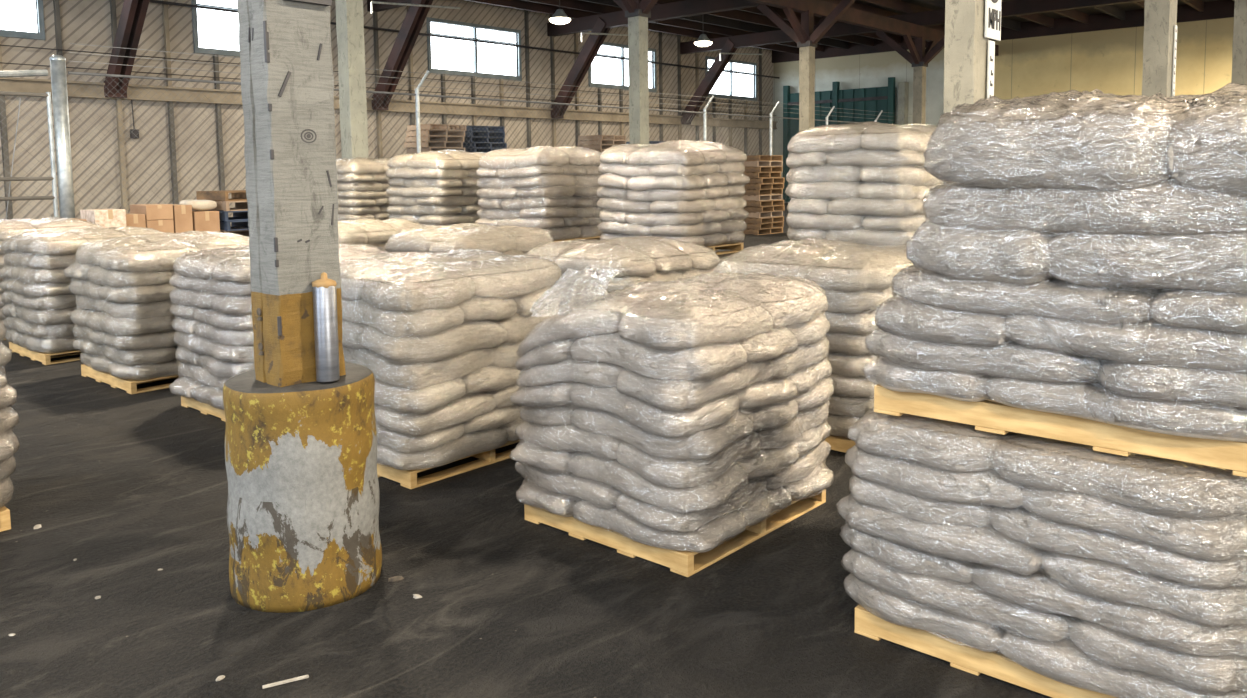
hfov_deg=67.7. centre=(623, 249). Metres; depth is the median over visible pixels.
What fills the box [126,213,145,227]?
cardboard box
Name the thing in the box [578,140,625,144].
pallet
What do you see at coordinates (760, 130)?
trim
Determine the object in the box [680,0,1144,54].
beam
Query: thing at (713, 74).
beam
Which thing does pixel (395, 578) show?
chip
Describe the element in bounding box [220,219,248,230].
pallet
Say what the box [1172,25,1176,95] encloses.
board
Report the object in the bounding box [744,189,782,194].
pallet
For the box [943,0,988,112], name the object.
support column
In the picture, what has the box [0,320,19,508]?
load
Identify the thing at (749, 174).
pallet
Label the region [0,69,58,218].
gate
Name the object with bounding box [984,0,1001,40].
speed sign
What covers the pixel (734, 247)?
wooden pallet
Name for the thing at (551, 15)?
trim
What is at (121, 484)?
floor
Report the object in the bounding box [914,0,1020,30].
trim
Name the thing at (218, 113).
trim
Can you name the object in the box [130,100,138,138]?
outlet box
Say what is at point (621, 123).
trim
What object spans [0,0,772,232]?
wall
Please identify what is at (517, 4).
beam
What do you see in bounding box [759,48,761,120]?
trim
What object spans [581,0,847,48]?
trim
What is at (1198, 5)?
trim
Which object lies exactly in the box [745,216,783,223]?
pallet
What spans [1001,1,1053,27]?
trim
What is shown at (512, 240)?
load
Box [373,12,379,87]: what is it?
trim
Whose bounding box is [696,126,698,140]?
trim
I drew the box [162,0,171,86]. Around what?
trim
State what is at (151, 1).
trim
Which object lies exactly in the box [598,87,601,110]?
trim
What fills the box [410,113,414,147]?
trim
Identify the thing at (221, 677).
chip
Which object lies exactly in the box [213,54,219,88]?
trim
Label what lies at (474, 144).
pallet
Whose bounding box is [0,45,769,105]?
trim
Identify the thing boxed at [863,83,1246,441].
load
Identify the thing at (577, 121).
trim
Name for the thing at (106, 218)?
cardboard box
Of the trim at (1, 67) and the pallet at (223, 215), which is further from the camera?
the trim at (1, 67)
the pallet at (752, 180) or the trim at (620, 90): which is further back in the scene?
the trim at (620, 90)
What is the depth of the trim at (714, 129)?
44.44 m
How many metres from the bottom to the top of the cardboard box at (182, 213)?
0.533 m
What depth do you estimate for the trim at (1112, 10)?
35.75 m
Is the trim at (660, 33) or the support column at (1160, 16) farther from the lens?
the trim at (660, 33)
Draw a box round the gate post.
[49,55,74,217]
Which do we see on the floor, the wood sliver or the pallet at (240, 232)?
the wood sliver
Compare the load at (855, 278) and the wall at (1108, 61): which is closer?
the load at (855, 278)
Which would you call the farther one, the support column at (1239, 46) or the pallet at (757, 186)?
the pallet at (757, 186)
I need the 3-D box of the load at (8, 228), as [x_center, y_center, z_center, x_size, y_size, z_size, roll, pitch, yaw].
[-6.897,0.225,10.796,1.307,1.213,1.401,4,7,41]
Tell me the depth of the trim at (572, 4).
37.09 m
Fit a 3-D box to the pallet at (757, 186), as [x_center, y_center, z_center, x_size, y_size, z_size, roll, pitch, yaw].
[3.636,-1.743,25.416,1.000,0.150,1.202,4,7,42]
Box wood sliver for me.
[262,675,308,688]
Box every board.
[987,40,994,97]
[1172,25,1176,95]
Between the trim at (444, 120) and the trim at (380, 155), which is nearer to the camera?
the trim at (380, 155)
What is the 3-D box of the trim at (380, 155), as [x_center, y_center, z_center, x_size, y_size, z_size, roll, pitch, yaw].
[-8.019,-2.665,30.700,0.130,3.800,0.110,4,7,41]
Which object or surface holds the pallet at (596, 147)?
on the pallet
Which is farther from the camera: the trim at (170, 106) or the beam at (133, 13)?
the trim at (170, 106)
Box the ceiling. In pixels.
[465,0,1219,47]
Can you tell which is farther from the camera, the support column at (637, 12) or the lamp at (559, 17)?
the lamp at (559, 17)
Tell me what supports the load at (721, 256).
on the wooden pallet
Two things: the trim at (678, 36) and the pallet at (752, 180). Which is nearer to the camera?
the pallet at (752, 180)
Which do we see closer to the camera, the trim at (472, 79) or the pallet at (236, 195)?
the pallet at (236, 195)
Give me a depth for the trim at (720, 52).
37.96 m
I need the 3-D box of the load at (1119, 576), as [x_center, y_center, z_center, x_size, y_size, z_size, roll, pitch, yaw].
[1.693,0.972,3.501,1.458,0.763,1.293,4,7,41]
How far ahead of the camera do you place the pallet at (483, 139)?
26.01 m
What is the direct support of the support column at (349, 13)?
on the floor
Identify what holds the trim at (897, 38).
attached to the wall at (1108, 61)
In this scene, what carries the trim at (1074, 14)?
attached to the wall at (1108, 61)
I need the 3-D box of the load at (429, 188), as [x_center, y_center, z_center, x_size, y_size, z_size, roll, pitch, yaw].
[-2.475,-0.827,12.940,1.348,1.134,1.350,4,7,41]
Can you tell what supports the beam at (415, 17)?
attached to the wall at (87, 22)
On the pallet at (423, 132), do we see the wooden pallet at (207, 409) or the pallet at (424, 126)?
the pallet at (424, 126)
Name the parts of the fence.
fence post, rail, fence post, fence post, fence post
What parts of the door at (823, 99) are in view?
post, rail, post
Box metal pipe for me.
[312,272,339,381]
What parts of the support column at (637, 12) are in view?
stub post, cap plate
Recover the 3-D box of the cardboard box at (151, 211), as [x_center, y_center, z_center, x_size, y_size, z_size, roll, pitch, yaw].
[-7.005,-0.567,13.802,0.602,0.223,0.380,4,7,41]
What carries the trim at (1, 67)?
attached to the wall at (87, 22)
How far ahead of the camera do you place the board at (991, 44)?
9.20 m
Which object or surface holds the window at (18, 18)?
in the wall at (87, 22)
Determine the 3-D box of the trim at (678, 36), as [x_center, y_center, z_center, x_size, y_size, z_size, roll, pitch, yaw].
[2.536,-7.921,42.273,0.120,3.660,0.100,4,7,41]
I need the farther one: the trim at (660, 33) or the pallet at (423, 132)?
the trim at (660, 33)
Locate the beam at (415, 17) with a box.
[372,0,432,109]
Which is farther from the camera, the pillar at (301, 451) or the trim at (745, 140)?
the trim at (745, 140)
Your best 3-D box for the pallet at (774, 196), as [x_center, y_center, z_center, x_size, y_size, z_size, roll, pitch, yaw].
[3.614,-1.447,25.525,1.000,0.150,1.202,3,6,40]
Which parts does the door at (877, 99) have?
rail, post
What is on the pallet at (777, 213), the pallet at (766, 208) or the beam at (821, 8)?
the pallet at (766, 208)
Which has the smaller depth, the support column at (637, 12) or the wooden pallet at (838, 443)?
the wooden pallet at (838, 443)
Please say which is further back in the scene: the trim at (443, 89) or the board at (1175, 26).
the trim at (443, 89)
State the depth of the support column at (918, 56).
34.86 m
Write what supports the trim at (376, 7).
attached to the wall at (87, 22)
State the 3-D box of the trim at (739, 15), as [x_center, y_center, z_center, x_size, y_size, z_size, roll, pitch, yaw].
[-4.174,-8.124,26.214,0.120,0.350,48.700,4,7,41]
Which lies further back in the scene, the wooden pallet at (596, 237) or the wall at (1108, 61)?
the wall at (1108, 61)
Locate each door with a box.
[783,82,839,201]
[837,77,894,123]
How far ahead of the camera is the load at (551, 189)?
11.16 m
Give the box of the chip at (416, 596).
[413,594,421,598]
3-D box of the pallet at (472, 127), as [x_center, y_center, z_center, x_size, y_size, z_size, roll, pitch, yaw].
[-4.125,-3.385,26.099,1.000,0.150,1.202,4,7,43]
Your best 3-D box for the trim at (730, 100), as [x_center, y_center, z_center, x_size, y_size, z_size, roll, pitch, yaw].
[5.204,-6.884,45.367,0.120,1.000,0.100,4,7,41]
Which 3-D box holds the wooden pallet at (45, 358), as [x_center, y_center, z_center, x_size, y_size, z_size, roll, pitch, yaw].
[-5.476,0.971,9.597,1.100,0.100,1.200,4,7,41]
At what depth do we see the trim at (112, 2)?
24.36 m
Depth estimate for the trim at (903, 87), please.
43.26 m
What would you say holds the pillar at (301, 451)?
on the floor
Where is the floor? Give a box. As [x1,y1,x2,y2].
[0,203,1051,697]
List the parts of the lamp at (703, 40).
lamp shade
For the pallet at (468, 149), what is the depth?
25.87 m
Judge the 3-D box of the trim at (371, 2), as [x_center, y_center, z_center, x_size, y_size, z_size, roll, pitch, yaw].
[-5.782,-6.728,26.083,0.060,0.530,3.032,4,7,41]
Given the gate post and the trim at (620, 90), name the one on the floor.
the gate post
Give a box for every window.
[0,0,44,39]
[191,0,331,56]
[426,17,521,80]
[588,42,656,91]
[705,56,756,100]
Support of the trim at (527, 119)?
attached to the wall at (87, 22)
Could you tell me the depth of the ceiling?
36.27 m
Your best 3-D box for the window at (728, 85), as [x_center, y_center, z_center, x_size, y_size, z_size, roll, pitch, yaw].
[5.268,-8.339,45.471,0.180,1.880,4.290,4,7,41]
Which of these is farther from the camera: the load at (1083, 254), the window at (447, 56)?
the window at (447, 56)
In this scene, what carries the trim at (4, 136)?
attached to the wall at (87, 22)
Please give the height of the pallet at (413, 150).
0.150 m
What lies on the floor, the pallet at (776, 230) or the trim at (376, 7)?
the pallet at (776, 230)
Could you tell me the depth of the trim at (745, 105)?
46.32 m
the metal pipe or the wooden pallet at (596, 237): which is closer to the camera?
the metal pipe
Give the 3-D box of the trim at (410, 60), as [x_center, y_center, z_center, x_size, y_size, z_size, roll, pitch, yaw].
[-7.189,-6.865,31.345,0.120,3.660,0.100,4,7,41]
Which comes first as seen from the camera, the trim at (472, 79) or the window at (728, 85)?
the trim at (472, 79)
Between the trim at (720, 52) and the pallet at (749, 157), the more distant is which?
the trim at (720, 52)
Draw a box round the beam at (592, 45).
[551,17,610,118]
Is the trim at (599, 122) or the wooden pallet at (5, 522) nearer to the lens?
the wooden pallet at (5, 522)
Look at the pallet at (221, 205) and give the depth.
14.52 m
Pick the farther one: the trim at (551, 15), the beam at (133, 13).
the trim at (551, 15)
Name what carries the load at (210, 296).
on the wooden pallet at (207, 409)
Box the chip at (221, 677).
[216,675,224,680]
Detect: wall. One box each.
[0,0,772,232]
[773,17,1233,202]
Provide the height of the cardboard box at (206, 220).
0.563 m
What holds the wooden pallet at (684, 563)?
on the floor
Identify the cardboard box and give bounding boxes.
[80,209,125,227]
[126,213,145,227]
[130,204,172,219]
[145,219,173,232]
[172,204,192,232]
[192,210,219,231]
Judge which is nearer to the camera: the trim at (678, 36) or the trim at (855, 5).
the trim at (855, 5)
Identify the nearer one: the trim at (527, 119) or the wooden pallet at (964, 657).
the wooden pallet at (964, 657)
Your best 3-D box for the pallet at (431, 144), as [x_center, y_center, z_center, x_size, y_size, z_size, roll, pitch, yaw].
[-5.122,-2.826,25.063,1.000,0.150,1.202,3,6,40]
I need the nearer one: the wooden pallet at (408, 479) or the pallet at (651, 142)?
the wooden pallet at (408, 479)
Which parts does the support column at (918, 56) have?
stub post, cap plate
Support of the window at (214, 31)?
in the wall at (87, 22)
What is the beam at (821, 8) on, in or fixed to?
attached to the wall at (1108, 61)
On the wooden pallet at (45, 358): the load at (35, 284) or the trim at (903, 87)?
the load at (35, 284)
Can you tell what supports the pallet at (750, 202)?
on the pallet at (766, 208)
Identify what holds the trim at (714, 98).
attached to the wall at (87, 22)
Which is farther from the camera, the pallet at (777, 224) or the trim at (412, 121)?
the trim at (412, 121)
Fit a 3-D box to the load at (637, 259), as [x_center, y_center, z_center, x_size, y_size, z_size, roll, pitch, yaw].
[-0.007,0.455,7.660,1.327,1.123,1.349,4,7,41]
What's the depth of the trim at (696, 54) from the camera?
43.21 m
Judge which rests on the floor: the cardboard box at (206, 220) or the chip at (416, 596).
the chip at (416, 596)
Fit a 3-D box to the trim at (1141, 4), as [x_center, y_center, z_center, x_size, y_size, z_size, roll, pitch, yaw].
[4.920,-7.546,18.178,0.120,0.350,48.700,4,7,41]
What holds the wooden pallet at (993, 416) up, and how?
on the load at (1119, 576)
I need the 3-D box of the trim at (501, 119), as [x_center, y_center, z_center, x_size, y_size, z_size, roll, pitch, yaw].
[-4.483,-3.049,34.674,0.130,3.800,0.110,4,7,41]
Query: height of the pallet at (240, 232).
0.150 m
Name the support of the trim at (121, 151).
attached to the wall at (87, 22)
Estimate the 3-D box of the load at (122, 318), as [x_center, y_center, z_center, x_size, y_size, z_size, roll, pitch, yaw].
[-4.034,0.431,8.331,1.361,1.154,1.449,4,7,41]
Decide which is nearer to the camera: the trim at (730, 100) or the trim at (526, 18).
the trim at (526, 18)
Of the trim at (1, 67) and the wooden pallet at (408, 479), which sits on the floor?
the wooden pallet at (408, 479)
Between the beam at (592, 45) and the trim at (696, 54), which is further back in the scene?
the trim at (696, 54)
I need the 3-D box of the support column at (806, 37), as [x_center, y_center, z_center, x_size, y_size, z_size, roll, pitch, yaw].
[5.716,-4.337,28.986,2.352,7.091,2.947,-2,5,-11]
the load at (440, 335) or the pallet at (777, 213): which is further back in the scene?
the pallet at (777, 213)
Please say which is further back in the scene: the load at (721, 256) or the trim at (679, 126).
the trim at (679, 126)
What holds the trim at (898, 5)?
attached to the wall at (1108, 61)
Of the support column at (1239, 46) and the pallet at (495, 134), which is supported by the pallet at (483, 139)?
the pallet at (495, 134)
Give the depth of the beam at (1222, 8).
38.49 m
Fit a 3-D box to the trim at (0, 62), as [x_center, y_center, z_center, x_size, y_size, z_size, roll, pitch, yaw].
[-8.215,-5.244,30.088,0.022,0.072,48.700,4,7,41]
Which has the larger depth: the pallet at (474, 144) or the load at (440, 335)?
the pallet at (474, 144)
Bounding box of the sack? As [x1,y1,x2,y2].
[179,199,216,210]
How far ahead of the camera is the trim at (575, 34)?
37.24 m
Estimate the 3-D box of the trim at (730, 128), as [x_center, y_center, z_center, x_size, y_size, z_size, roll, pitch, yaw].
[5.242,-4.104,45.602,0.130,3.800,0.110,4,7,41]
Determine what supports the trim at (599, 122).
attached to the wall at (87, 22)
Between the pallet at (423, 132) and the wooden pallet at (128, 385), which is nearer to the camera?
the wooden pallet at (128, 385)
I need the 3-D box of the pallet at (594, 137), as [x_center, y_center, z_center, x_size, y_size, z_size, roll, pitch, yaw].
[-0.681,-3.600,29.900,1.000,0.150,1.202,3,6,39]
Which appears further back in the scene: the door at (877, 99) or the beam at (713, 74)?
the door at (877, 99)
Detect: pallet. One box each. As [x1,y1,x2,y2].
[0,506,10,531]
[9,342,81,364]
[81,364,178,393]
[181,396,225,421]
[196,190,246,200]
[208,210,247,220]
[211,201,247,210]
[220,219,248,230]
[220,227,248,236]
[377,439,519,488]
[404,141,462,147]
[405,136,464,141]
[406,130,464,136]
[406,147,464,153]
[407,124,465,130]
[463,137,504,142]
[463,142,506,147]
[465,131,504,136]
[465,148,507,152]
[466,125,504,131]
[524,489,825,576]
[554,236,599,241]
[577,145,612,149]
[578,135,625,140]
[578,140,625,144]
[626,141,663,143]
[705,242,743,254]
[742,194,781,200]
[743,161,782,166]
[743,172,780,177]
[744,166,782,171]
[744,183,783,189]
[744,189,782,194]
[744,205,784,211]
[744,227,782,234]
[745,200,783,206]
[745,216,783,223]
[746,155,782,160]
[747,177,784,183]
[747,210,782,217]
[747,221,783,229]
[825,435,855,452]
[854,605,1116,697]
[874,384,1246,476]
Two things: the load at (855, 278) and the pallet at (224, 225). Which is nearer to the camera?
the load at (855, 278)
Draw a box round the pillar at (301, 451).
[223,0,381,612]
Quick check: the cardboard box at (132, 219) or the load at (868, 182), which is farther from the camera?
the cardboard box at (132, 219)
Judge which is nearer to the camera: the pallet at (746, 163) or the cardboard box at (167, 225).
the cardboard box at (167, 225)
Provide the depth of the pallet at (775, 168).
25.17 m
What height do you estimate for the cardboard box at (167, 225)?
0.329 m
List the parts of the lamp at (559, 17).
lamp shade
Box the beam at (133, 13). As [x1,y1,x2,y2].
[104,0,149,97]
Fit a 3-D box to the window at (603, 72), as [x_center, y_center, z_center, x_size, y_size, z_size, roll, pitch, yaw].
[-0.036,-7.763,39.511,0.180,1.880,4.290,4,7,41]
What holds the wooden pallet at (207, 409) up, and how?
on the floor
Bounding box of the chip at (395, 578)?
[388,576,403,581]
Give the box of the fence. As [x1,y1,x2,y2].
[68,43,912,216]
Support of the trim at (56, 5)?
attached to the wall at (87, 22)
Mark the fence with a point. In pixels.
(417, 100)
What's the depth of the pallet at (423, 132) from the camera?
24.84 m
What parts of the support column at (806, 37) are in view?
cap plate, stub post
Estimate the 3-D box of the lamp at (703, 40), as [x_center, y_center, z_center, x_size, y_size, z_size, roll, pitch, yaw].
[3.053,-8.494,35.651,0.720,1.360,0.720,4,7,41]
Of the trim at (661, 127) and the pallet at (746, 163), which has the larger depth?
the trim at (661, 127)
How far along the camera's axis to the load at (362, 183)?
13.61 m
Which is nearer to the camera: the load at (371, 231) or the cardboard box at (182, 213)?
the load at (371, 231)
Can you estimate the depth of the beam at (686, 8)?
32.32 m
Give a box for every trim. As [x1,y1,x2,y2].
[0,38,2,70]
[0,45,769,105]
[0,62,776,115]
[0,77,777,128]
[0,95,12,219]
[53,0,62,55]
[110,0,116,47]
[115,99,127,212]
[149,0,779,78]
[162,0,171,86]
[167,101,178,203]
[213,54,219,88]
[215,104,224,190]
[367,0,426,11]
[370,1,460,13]
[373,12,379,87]
[376,111,382,158]
[407,6,413,100]
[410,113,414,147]
[441,74,445,101]
[442,114,446,123]
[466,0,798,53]
[471,76,475,103]
[472,115,476,125]
[499,79,503,105]
[500,117,504,139]
[523,0,823,51]
[524,10,529,106]
[526,118,530,147]
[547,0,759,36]
[550,14,554,104]
[552,119,555,146]
[574,33,578,109]
[575,120,579,146]
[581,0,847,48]
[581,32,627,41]
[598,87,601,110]
[598,121,601,134]
[619,89,622,112]
[619,122,623,134]
[656,0,873,45]
[659,32,662,114]
[659,124,662,140]
[677,35,680,115]
[678,125,681,139]
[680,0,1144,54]
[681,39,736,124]
[695,38,698,116]
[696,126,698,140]
[712,97,715,117]
[712,126,715,141]
[720,52,762,60]
[729,98,731,118]
[729,127,731,145]
[736,6,900,43]
[744,101,746,119]
[744,128,746,153]
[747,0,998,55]
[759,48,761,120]
[759,129,761,154]
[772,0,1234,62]
[822,0,944,31]
[860,0,932,13]
[898,82,908,124]
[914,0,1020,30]
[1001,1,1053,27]
[1054,9,1088,23]
[1092,5,1124,19]
[1132,1,1144,7]
[1181,0,1203,11]
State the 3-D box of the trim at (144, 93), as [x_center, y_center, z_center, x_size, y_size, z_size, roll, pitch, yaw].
[-8.246,-4.719,30.167,0.300,0.390,48.700,4,7,41]
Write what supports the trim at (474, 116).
attached to the wall at (87, 22)
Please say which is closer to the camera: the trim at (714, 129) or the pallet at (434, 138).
the pallet at (434, 138)
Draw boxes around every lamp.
[549,0,570,23]
[694,27,711,46]
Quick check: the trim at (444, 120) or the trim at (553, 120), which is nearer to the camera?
the trim at (444, 120)
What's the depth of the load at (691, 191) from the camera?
9.82 m
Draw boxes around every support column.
[335,0,367,158]
[613,0,657,143]
[757,0,855,131]
[875,31,944,123]
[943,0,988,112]
[1142,0,1177,96]
[1231,0,1246,96]
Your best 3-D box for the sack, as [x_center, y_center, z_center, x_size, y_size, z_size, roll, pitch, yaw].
[-6.548,-0.693,14.309,0.472,0.171,0.440,4,7,41]
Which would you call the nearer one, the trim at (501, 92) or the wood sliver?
the wood sliver
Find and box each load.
[0,217,102,329]
[0,226,163,352]
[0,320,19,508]
[64,231,248,379]
[169,243,386,409]
[336,157,390,220]
[338,218,423,248]
[339,249,561,469]
[385,223,553,255]
[386,150,483,226]
[475,146,601,239]
[509,265,833,552]
[525,236,720,308]
[597,140,749,245]
[713,238,912,437]
[715,250,736,258]
[785,121,942,246]
[836,407,1246,697]
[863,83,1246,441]
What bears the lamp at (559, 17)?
hanging from the ceiling
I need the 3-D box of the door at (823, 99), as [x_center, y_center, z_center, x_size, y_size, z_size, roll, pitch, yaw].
[9.383,-5.351,46.669,3.060,5.900,0.240,4,7,41]
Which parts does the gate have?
tension rod, rail, rail, rail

